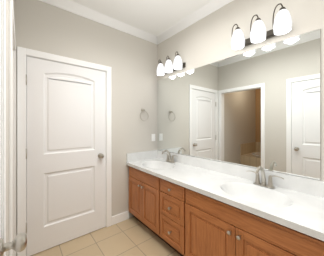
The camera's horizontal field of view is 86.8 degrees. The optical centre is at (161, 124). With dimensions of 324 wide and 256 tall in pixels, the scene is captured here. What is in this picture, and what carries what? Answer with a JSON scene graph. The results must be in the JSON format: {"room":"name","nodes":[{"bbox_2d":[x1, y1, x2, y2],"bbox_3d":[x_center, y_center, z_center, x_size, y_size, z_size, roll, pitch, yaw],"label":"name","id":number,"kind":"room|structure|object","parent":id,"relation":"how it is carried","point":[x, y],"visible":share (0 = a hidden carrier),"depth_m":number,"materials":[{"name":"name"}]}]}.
{"room":"bathroom","nodes":[
{"label":"bathroom","id":0,"kind":"room"},
{"bbox_2d":[6,0,13,255],"bbox_3d":[-0.555,-0.014,0.501,0.120,2.730,2.920,0,0,-39],"label":"wall","id":1,"kind":"structure","parent":0,"point":[7,123],"depth_m":0.82,"materials":[{"name":"paint"}]},
{"bbox_2d":[1,0,5,255],"bbox_3d":[-0.353,0.295,0.256,0.130,2.112,0.959,0,0,-39],"label":"door frame","id":2,"kind":"structure","parent":1,"relation":"attached to","point":[3,119],"depth_m":0.61,"materials":[{"name":"white wood"}]},
{"bbox_2d":[0,0,26,255],"bbox_3d":[-0.296,0.328,0.302,0.106,2.030,0.813,0,0,-39],"label":"closet door","id":3,"kind":"structure","parent":1,"relation":"in","point":[18,243],"depth_m":0.57,"materials":[{"name":"white"}]},
{"bbox_2d":[14,0,156,255],"bbox_3d":[-1.565,-0.014,1.639,4.006,2.730,0.120,0,0,-39],"label":"wall","id":4,"kind":"structure","parent":0,"point":[128,59],"depth_m":2.33,"materials":[{"name":"paint"}]},
{"bbox_2d":[9,0,110,255],"bbox_3d":[-0.844,0.295,1.613,1.114,2.112,1.103,0,0,-39],"label":"door frame","id":5,"kind":"structure","parent":4,"relation":"attached to","point":[23,53],"depth_m":1.69,"materials":[{"name":"white wood"}]},
{"bbox_2d":[26,56,105,255],"bbox_3d":[-1.046,0.328,1.970,0.826,2.030,0.106,0,0,-39],"label":"door","id":6,"kind":"structure","parent":4,"relation":"in","point":[66,153],"depth_m":1.94,"materials":[{"name":"white wood"}]},
{"bbox_2d":[39,0,156,42],"bbox_3d":[-0.730,-1.337,2.201,1.590,0.085,0.075,0,0,-39],"label":"crown molding","id":7,"kind":"structure","parent":4,"relation":"attached to","point":[67,5],"depth_m":2.16,"materials":[{"name":"white"}]},
{"bbox_2d":[111,211,128,224],"bbox_3d":[-0.574,1.294,2.368,0.262,0.115,0.014,0,0,-39],"label":"baseboard","id":8,"kind":"structure","parent":4,"relation":"attached to","point":[120,217],"depth_m":2.35,"materials":[{"name":"white wood"}]},
{"bbox_2d":[31,217,180,255],"bbox_3d":[-0.637,1.401,0.511,4.006,0.100,3.040,0,0,-39],"label":"floor","id":9,"kind":"structure","parent":0,"point":[132,236],"depth_m":1.92,"materials":[{"name":"tile"}]},
{"bbox_2d":[126,150,323,255],"bbox_3d":[0.372,0.852,1.794,0.574,0.998,2.100,0,0,-39],"label":"bathroom vanity","id":10,"kind":"object","parent":9,"relation":"on","point":[183,205],"visible":1,"depth_m":1.44,"materials":[{"name":"brown wood"}]},
{"bbox_2d":[161,150,177,163],"bbox_3d":[0.068,0.445,2.385,0.188,0.186,0.300,0,0,-39],"label":"faucet","id":11,"kind":"object","parent":10,"relation":"on","point":[168,161],"depth_m":2.40,"materials":[{"name":"silver metal"}]},
{"bbox_2d":[246,166,284,188],"bbox_3d":[0.837,0.445,1.451,0.188,0.186,0.300,0,0,-39],"label":"faucet","id":12,"kind":"object","parent":10,"relation":"on","point":[263,185],"depth_m":1.47,"materials":[{"name":"silver metal"}]},
{"bbox_2d":[70,0,211,35],"bbox_3d":[-0.637,-1.429,0.511,4.006,0.100,3.040,0,0,-39],"label":"ceiling","id":13,"kind":"structure","parent":0,"point":[156,17],"depth_m":2.08,"materials":[{"name":"paint"}]},
{"bbox_2d":[157,0,323,180],"bbox_3d":[0.901,-0.014,1.700,0.120,2.730,2.920,0,0,-39],"label":"wall","id":14,"kind":"structure","parent":0,"point":[206,40],"depth_m":1.77,"materials":[{"name":"paint"}]},
{"bbox_2d":[156,51,185,75],"bbox_3d":[0.107,-0.846,2.420,0.188,0.234,0.521,0,0,-39],"label":"sconce","id":15,"kind":"object","parent":14,"relation":"attached to","point":[168,67],"visible":1,"depth_m":2.34,"materials":[{"name":"white glass"}]},
{"bbox_2d":[154,0,232,44],"bbox_3d":[0.788,-1.337,1.685,0.075,0.085,2.800,0,0,-39],"label":"crown molding","id":16,"kind":"structure","parent":14,"relation":"attached to","point":[207,9],"depth_m":2.16,"materials":[{"name":"white"}]},
{"bbox_2d":[157,29,319,179],"bbox_3d":[0.549,-0.147,2.025,0.006,1.121,1.960,0,0,-39],"label":"mirror","id":17,"kind":"object","parent":14,"relation":"attached to","point":[256,108],"visible":1,"depth_m":1.63,"materials":[{"name":"white mirror"}]},
{"bbox_2d":[231,3,292,49],"bbox_3d":[0.848,-0.846,1.521,0.188,0.234,0.521,0,0,-39],"label":"sconce","id":18,"kind":"object","parent":14,"relation":"attached to","point":[282,22],"visible":1,"depth_m":1.44,"materials":[{"name":"white glass"}]}
]}

